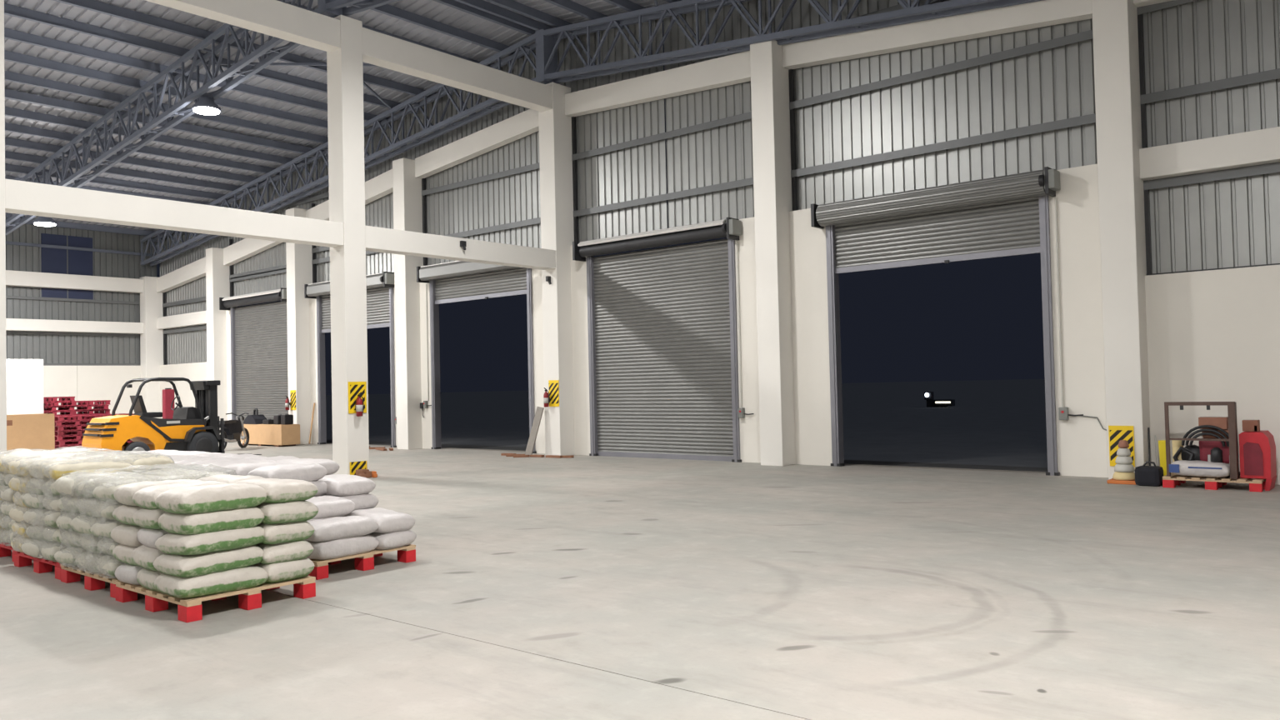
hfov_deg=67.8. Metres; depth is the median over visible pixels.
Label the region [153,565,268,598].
sack
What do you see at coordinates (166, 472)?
sack
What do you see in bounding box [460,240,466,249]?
wall fitting
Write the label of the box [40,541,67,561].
sack
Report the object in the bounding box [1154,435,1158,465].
stick
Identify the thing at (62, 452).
sack
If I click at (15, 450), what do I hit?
film
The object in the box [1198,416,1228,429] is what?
box
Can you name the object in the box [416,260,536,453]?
door
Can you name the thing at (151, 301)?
concrete column
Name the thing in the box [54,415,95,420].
pallet
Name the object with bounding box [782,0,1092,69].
concrete beam
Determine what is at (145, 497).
sack
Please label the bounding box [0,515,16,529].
sack
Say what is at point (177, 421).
hood
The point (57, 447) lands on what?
pallet
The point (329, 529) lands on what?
sack
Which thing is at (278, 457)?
sack
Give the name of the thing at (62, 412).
pallet
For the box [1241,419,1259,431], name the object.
box
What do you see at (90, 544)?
sack
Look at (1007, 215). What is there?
door
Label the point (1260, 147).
concrete beam
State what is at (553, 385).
plate
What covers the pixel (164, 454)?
sack
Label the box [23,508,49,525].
sack
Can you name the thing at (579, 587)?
floor
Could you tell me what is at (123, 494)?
sack
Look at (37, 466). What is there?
sack
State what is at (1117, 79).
concrete column
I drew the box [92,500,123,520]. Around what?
sack
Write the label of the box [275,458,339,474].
sack
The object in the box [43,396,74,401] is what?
pallet
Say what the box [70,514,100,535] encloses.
sack
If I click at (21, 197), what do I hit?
concrete beam
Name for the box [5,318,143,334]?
concrete beam
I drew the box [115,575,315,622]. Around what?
pallet
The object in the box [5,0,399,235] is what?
roof truss
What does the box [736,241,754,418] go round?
control box
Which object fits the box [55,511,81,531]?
sack
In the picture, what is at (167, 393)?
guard
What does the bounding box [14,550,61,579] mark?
pallet
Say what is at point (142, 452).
sack
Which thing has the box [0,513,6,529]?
sack
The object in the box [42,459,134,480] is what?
sack
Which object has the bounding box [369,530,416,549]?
sack
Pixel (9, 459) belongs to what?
sack
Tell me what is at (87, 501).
sack
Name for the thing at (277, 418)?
case
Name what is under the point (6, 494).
sack
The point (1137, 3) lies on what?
concrete beam
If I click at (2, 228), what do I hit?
concrete column
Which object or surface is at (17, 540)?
sack
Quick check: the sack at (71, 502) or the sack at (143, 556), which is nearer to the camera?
the sack at (143, 556)
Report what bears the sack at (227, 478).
on the sack
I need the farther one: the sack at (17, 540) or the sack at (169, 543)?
the sack at (17, 540)
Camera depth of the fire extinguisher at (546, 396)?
21.68 m
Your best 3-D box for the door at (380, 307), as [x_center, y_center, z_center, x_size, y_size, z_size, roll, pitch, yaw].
[-8.337,0.061,27.502,4.170,4.840,0.570,-3,-2,40]
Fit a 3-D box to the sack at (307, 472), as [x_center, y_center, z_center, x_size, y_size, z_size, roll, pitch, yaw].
[-3.321,1.073,8.963,0.414,0.186,0.626,-2,0,37]
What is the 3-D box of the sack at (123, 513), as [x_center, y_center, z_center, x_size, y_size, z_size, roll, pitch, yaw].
[-3.773,1.196,7.547,0.434,0.179,0.627,-2,-2,37]
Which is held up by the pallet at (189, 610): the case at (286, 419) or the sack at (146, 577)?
the sack at (146, 577)
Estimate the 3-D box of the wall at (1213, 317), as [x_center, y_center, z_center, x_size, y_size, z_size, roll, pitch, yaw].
[-1.462,-2.874,22.094,44.500,10.120,0.276,-3,-2,40]
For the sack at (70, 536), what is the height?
0.185 m
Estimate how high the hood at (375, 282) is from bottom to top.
0.350 m
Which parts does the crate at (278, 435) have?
lid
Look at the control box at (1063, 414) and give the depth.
15.03 m
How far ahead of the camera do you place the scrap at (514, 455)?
21.48 m
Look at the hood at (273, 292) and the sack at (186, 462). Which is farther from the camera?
the hood at (273, 292)
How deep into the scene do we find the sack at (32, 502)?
8.65 m
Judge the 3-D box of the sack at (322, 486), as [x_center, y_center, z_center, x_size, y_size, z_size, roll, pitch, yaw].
[-3.318,1.218,8.958,0.426,0.188,0.683,-2,-2,37]
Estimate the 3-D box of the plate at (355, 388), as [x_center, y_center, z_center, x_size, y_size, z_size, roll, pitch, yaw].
[-5.216,0.691,17.576,0.012,0.580,0.380,-3,-2,40]
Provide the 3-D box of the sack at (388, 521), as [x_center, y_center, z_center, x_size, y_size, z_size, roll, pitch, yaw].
[-2.447,1.500,8.905,0.629,0.201,0.430,-3,-2,42]
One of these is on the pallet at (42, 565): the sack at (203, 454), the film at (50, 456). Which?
the film at (50, 456)
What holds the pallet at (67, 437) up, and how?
on the pallet at (68, 442)
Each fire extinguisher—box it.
[285,395,290,409]
[355,391,364,416]
[543,387,549,407]
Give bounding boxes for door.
[219,287,288,421]
[304,271,396,447]
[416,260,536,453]
[572,217,741,462]
[810,166,1060,475]
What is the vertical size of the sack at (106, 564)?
0.183 m
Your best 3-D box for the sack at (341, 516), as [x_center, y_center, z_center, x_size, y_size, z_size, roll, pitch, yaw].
[-3.001,1.509,8.682,0.440,0.195,0.636,-3,-3,40]
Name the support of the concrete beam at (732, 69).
attached to the wall at (1213, 317)
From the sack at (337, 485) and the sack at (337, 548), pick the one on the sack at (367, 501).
the sack at (337, 485)
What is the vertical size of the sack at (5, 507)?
0.182 m
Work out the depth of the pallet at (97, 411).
30.77 m
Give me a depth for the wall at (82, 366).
34.51 m
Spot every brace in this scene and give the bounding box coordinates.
[202,61,379,66]
[363,81,392,109]
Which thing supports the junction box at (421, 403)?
attached to the wall at (1213, 317)
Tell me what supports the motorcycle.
on the floor
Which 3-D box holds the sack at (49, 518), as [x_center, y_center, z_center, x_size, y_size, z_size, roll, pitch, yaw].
[-5.050,1.427,8.680,0.425,0.193,0.654,-3,-2,44]
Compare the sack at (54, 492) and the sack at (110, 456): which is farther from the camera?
the sack at (110, 456)
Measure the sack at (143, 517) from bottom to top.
0.185 m
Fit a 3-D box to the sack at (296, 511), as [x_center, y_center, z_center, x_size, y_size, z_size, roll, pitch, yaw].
[-2.898,1.177,7.489,0.662,0.194,0.452,-2,-2,37]
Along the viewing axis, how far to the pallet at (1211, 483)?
12.85 m
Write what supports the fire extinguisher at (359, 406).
attached to the concrete column at (344, 64)
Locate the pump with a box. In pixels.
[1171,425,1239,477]
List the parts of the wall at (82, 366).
masonry panel, masonry panel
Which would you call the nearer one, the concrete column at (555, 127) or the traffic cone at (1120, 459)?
the traffic cone at (1120, 459)
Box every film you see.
[0,445,108,545]
[12,450,174,550]
[59,463,234,575]
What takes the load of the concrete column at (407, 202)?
on the floor
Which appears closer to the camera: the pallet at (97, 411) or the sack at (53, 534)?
the sack at (53, 534)
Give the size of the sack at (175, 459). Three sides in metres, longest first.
0.663 x 0.408 x 0.185 m
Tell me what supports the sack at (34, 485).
on the sack at (32, 502)
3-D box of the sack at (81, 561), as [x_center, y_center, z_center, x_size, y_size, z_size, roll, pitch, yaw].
[-4.379,1.674,8.109,0.447,0.182,0.650,-2,-2,36]
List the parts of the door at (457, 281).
guide rail, guide rail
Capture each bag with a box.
[243,407,266,424]
[1135,460,1163,486]
[1168,460,1229,477]
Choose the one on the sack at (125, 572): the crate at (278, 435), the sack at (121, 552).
the sack at (121, 552)
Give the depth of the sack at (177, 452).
11.26 m
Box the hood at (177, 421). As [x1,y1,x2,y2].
[142,415,206,427]
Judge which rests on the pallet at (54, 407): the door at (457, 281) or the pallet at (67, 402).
the pallet at (67, 402)
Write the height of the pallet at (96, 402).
0.144 m
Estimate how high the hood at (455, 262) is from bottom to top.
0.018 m
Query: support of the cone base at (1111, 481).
on the floor
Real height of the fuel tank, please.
0.860 m
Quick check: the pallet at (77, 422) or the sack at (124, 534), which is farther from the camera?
the pallet at (77, 422)
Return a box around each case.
[262,419,274,424]
[273,414,281,424]
[280,414,293,424]
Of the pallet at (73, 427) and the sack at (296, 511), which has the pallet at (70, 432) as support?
the pallet at (73, 427)
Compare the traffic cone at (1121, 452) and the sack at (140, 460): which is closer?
the sack at (140, 460)
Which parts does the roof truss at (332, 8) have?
king post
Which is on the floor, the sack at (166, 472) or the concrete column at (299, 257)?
the concrete column at (299, 257)
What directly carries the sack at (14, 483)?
on the sack at (19, 502)
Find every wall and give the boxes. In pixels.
[5,222,156,414]
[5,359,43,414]
[156,0,1279,484]
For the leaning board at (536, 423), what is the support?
on the floor
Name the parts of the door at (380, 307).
guide rail, guide rail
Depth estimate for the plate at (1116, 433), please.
14.07 m
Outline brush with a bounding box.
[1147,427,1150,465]
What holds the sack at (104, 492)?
on the sack at (107, 512)
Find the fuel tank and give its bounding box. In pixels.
[1238,425,1276,490]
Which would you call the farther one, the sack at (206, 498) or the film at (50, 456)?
the film at (50, 456)
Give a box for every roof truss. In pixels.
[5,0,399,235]
[140,0,1043,265]
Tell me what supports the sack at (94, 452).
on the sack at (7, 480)
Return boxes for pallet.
[0,541,14,561]
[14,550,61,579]
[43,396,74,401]
[43,400,76,406]
[43,405,74,411]
[43,410,74,415]
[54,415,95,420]
[54,420,90,425]
[54,425,87,430]
[54,430,84,435]
[55,435,83,440]
[55,439,82,445]
[55,444,82,449]
[60,564,119,598]
[64,400,110,405]
[66,405,109,409]
[70,409,109,414]
[85,413,134,419]
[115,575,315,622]
[308,544,415,579]
[1162,472,1265,492]
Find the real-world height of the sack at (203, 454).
0.179 m
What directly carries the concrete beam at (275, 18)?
attached to the concrete column at (344, 64)
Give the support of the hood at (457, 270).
attached to the door at (457, 281)
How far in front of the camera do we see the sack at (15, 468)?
8.96 m
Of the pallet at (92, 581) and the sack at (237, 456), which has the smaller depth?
the pallet at (92, 581)
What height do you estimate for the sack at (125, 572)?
0.186 m
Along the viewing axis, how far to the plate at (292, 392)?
28.92 m
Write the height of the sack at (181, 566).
0.178 m
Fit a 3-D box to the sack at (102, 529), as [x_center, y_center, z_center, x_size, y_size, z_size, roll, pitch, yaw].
[-4.093,1.363,7.851,0.443,0.175,0.676,-5,-3,37]
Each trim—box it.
[326,443,391,446]
[445,447,525,451]
[844,464,1045,473]
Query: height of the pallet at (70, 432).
0.144 m
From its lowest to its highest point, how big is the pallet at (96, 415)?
0.144 m
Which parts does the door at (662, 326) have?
guide rail, guide rail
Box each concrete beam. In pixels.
[5,179,343,247]
[5,270,143,293]
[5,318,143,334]
[145,0,340,52]
[156,256,205,293]
[157,310,206,329]
[223,238,283,265]
[305,169,393,220]
[362,27,552,111]
[365,225,555,269]
[415,109,539,179]
[565,50,750,116]
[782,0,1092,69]
[1133,0,1173,7]
[1139,126,1279,180]
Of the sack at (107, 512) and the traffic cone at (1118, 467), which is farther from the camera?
the traffic cone at (1118, 467)
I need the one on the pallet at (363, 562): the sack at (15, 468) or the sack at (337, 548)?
the sack at (337, 548)
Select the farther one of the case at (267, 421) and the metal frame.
the case at (267, 421)
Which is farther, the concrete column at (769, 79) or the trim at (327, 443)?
the trim at (327, 443)
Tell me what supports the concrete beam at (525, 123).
attached to the wall at (1213, 317)
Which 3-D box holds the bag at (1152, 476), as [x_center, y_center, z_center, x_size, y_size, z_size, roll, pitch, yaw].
[7.203,1.603,13.472,0.330,0.343,0.300,-3,-2,40]
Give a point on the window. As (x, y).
(52, 260)
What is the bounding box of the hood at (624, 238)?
[577,219,726,246]
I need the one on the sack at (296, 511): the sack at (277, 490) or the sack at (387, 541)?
the sack at (277, 490)
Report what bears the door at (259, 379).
in the wall at (1213, 317)
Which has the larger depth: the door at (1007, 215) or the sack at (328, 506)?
the door at (1007, 215)
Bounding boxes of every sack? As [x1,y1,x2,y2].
[0,453,29,456]
[0,454,45,474]
[0,470,8,486]
[0,485,16,502]
[0,500,18,516]
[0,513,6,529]
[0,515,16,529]
[0,529,6,542]
[1,529,17,544]
[4,473,14,485]
[8,456,87,477]
[8,475,33,492]
[9,505,31,524]
[10,535,30,552]
[11,521,31,537]
[12,491,29,508]
[21,492,46,509]
[21,538,47,558]
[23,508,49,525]
[25,477,50,494]
[25,525,47,540]
[26,449,90,454]
[27,456,104,479]
[34,450,90,456]
[40,479,67,496]
[40,510,65,528]
[40,526,64,544]
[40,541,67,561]
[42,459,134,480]
[42,495,64,511]
[53,546,86,565]
[54,450,117,457]
[54,471,142,496]
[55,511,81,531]
[56,495,84,513]
[59,530,83,547]
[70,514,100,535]
[75,475,156,498]
[75,497,99,517]
[75,550,105,573]
[78,535,102,553]
[88,453,129,459]
[90,519,123,539]
[92,475,189,501]
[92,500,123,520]
[94,555,124,577]
[97,538,120,556]
[110,454,174,474]
[110,523,143,546]
[111,504,142,525]
[112,544,138,565]
[113,479,200,506]
[114,563,143,584]
[117,450,150,453]
[129,452,162,454]
[130,545,164,570]
[131,480,228,509]
[132,508,165,529]
[136,527,169,549]
[136,568,162,591]
[140,468,200,475]
[147,449,182,453]
[150,453,175,455]
[152,545,263,577]
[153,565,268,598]
[155,483,266,514]
[155,525,264,554]
[157,506,264,534]
[165,454,199,457]
[167,450,208,454]
[169,456,209,461]
[170,471,229,479]
[173,456,231,469]
[186,458,243,471]
[192,452,236,456]
[196,474,264,483]
[203,458,276,472]
[220,454,267,459]
[220,461,291,475]
[234,478,318,503]
[247,462,327,481]
[252,455,298,460]
[254,557,314,583]
[255,500,319,524]
[255,540,313,564]
[256,520,314,544]
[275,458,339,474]
[305,495,355,519]
[305,515,379,541]
[306,515,345,521]
[306,534,379,559]
[310,480,326,497]
[318,474,375,496]
[318,493,378,509]
[345,507,415,533]
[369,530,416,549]
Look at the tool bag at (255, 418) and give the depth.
29.17 m
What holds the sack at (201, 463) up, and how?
on the sack
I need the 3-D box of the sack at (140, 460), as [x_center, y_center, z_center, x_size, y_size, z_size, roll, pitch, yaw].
[-4.811,1.011,9.149,0.635,0.199,0.408,-2,-2,37]
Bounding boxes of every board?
[525,406,544,454]
[1158,440,1166,475]
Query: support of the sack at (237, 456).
on the sack
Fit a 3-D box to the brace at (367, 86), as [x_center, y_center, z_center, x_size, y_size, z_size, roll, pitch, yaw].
[-7.042,-7.004,22.521,0.050,0.424,6.354,-1,-1,7]
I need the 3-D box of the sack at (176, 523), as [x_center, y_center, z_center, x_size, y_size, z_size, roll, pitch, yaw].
[-3.171,1.174,7.049,0.447,0.191,0.621,-3,-3,37]
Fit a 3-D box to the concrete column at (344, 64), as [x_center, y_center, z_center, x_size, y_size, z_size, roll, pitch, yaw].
[-5.470,-2.104,17.819,0.490,8.550,0.460,-3,-2,40]
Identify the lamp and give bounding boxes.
[32,215,57,226]
[191,92,221,114]
[924,391,954,407]
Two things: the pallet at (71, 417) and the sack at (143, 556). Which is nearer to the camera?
the sack at (143, 556)
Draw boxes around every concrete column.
[0,0,6,454]
[140,276,163,418]
[205,247,229,434]
[285,207,312,444]
[326,15,369,474]
[392,158,423,449]
[538,82,574,454]
[750,40,795,465]
[1091,0,1151,479]
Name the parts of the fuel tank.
panel, leg panel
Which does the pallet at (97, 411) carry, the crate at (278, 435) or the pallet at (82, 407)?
the pallet at (82, 407)
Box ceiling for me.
[4,0,681,236]
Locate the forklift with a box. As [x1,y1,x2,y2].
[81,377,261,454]
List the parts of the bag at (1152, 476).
handle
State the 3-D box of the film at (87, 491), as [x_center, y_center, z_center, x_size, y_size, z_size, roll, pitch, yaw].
[-4.267,1.337,8.298,1.310,0.821,1.134,-3,-2,40]
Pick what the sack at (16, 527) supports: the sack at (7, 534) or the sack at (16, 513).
the sack at (16, 513)
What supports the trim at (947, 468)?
attached to the wall at (1213, 317)
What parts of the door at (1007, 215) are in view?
guide rail, foot plate, guide rail, foot plate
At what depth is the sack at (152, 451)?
11.67 m
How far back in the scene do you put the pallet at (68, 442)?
28.95 m
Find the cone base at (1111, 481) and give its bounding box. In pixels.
[1106,478,1136,484]
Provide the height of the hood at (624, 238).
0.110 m
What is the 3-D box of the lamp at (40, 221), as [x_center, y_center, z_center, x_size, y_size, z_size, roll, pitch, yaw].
[-17.045,-4.202,27.274,0.598,0.722,0.598,-3,-2,40]
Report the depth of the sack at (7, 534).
9.35 m
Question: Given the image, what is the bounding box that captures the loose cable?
[1080,415,1106,430]
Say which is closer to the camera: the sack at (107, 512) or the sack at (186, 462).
the sack at (107, 512)
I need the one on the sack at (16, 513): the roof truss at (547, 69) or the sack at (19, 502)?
the sack at (19, 502)
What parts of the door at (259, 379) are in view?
guide rail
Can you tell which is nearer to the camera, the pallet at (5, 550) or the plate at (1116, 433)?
the pallet at (5, 550)
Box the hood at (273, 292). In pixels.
[221,289,280,300]
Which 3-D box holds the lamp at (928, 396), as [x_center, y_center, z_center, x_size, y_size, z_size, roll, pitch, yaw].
[16.564,2.174,52.655,1.650,0.860,0.610,-3,-2,40]
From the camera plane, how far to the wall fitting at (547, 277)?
21.74 m
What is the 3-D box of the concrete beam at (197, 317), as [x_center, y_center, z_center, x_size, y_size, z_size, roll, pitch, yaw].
[-16.324,-1.462,34.484,4.730,0.440,0.240,-3,-2,40]
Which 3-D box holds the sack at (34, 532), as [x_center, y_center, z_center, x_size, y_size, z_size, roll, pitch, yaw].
[-5.344,1.584,8.930,0.441,0.188,0.627,-2,-2,37]
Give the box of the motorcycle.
[218,412,249,449]
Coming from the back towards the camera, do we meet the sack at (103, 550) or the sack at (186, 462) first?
the sack at (186, 462)
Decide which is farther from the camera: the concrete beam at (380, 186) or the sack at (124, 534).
the concrete beam at (380, 186)
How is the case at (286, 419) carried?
on the crate at (278, 435)
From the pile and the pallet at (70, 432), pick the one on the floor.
the pile
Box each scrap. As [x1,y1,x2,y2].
[369,445,393,450]
[500,453,574,458]
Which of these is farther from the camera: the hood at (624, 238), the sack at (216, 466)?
the hood at (624, 238)
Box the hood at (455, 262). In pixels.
[420,260,459,267]
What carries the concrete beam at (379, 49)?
attached to the concrete column at (344, 64)
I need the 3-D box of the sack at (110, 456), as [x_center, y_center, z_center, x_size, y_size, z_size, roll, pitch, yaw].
[-5.268,1.036,9.553,0.617,0.188,0.428,-2,-2,36]
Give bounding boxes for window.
[40,233,93,299]
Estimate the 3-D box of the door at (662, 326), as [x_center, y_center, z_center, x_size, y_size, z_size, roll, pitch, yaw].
[0.342,-0.321,20.189,4.360,4.840,0.570,-3,-2,40]
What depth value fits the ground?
37.45 m
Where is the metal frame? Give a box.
[1164,401,1239,479]
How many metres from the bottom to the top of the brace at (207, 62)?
0.435 m
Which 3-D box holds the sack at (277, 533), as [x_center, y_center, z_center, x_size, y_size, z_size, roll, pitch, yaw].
[-2.915,1.326,7.487,0.645,0.195,0.437,-2,-2,37]
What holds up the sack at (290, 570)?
on the pallet at (189, 610)
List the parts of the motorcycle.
seat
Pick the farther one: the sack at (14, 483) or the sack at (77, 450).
the sack at (77, 450)
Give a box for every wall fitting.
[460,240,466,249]
[545,275,551,284]
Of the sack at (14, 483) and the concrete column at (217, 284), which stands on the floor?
the concrete column at (217, 284)
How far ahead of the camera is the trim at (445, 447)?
24.46 m
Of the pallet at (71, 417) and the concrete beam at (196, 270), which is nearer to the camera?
the pallet at (71, 417)
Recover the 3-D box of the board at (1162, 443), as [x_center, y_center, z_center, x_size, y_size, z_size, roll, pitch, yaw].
[7.519,1.462,13.664,0.124,0.622,0.060,-3,-2,40]
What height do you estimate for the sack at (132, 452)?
0.199 m
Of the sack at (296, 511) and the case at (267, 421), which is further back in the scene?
the case at (267, 421)
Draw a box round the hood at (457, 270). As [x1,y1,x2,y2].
[419,260,520,280]
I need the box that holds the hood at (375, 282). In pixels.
[306,273,384,296]
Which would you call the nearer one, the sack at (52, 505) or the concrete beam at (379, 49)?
the sack at (52, 505)
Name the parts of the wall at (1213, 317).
masonry panel, masonry panel, masonry panel, masonry panel, masonry panel, masonry panel, masonry panel, masonry panel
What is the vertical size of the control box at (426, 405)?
3.320 m
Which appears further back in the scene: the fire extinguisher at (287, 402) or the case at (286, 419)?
the fire extinguisher at (287, 402)
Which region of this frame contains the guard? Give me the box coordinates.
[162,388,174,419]
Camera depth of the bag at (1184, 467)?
12.91 m
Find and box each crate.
[6,413,54,454]
[240,424,299,446]
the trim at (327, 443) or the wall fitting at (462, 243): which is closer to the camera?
the wall fitting at (462, 243)
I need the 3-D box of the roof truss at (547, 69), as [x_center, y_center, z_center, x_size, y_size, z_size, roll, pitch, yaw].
[-1.866,-5.904,21.774,43.845,3.380,0.440,-3,-2,40]
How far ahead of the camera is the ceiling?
23.11 m
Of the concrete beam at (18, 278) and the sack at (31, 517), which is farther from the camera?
the concrete beam at (18, 278)
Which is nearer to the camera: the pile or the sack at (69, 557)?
the sack at (69, 557)
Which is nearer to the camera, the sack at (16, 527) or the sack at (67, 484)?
the sack at (67, 484)
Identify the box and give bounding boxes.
[420,402,424,417]
[423,284,431,408]
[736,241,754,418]
[1054,197,1083,419]
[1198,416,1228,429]
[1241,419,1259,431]
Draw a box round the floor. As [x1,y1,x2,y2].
[0,439,1279,719]
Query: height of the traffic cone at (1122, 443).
0.112 m
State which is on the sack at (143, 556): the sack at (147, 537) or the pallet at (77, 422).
the sack at (147, 537)
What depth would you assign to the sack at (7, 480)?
9.41 m
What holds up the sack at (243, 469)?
on the sack
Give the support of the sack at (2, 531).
on the pallet at (5, 550)
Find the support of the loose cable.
attached to the control box at (1063, 414)
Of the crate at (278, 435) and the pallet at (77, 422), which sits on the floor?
the crate at (278, 435)
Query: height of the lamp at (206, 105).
0.442 m
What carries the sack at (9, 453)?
on the sack
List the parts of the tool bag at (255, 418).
handle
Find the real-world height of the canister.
0.460 m
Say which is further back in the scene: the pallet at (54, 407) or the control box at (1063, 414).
the pallet at (54, 407)
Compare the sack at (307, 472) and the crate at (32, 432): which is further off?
the crate at (32, 432)
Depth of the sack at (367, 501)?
9.11 m
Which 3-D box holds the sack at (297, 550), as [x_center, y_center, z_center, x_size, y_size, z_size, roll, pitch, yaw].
[-2.906,1.477,7.502,0.412,0.182,0.664,0,-2,-45]
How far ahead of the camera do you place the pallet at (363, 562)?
8.47 m
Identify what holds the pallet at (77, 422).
on the pallet at (73, 427)
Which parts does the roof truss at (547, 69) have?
king post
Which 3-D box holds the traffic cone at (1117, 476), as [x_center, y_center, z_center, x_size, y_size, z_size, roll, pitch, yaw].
[7.030,1.681,13.814,0.312,0.112,0.309,-3,-2,40]
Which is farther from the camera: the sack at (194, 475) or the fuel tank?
the fuel tank
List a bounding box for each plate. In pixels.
[290,390,295,409]
[348,381,366,413]
[350,460,367,474]
[548,380,559,406]
[1108,425,1134,466]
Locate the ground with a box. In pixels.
[325,379,1047,471]
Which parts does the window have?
pane, pane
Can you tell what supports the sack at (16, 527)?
on the sack at (17, 540)
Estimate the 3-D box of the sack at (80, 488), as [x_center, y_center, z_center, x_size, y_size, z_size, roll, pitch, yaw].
[-4.396,1.077,8.135,0.414,0.186,0.671,-2,-2,37]
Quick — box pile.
[355,469,377,478]
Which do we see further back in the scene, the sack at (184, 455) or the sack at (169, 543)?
the sack at (184, 455)
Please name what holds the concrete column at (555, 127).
on the floor
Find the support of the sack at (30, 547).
on the pallet at (42, 565)
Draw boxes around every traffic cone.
[1112,471,1134,480]
[1114,463,1134,472]
[1115,455,1132,464]
[1116,448,1130,456]
[1118,440,1129,448]
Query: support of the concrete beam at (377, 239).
attached to the concrete column at (344, 64)
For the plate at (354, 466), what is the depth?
17.51 m
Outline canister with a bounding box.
[1171,440,1183,462]
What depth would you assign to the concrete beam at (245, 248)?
31.71 m
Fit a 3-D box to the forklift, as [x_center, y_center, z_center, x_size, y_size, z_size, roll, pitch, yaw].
[-11.000,1.418,22.663,1.280,2.006,3.850,-3,-2,40]

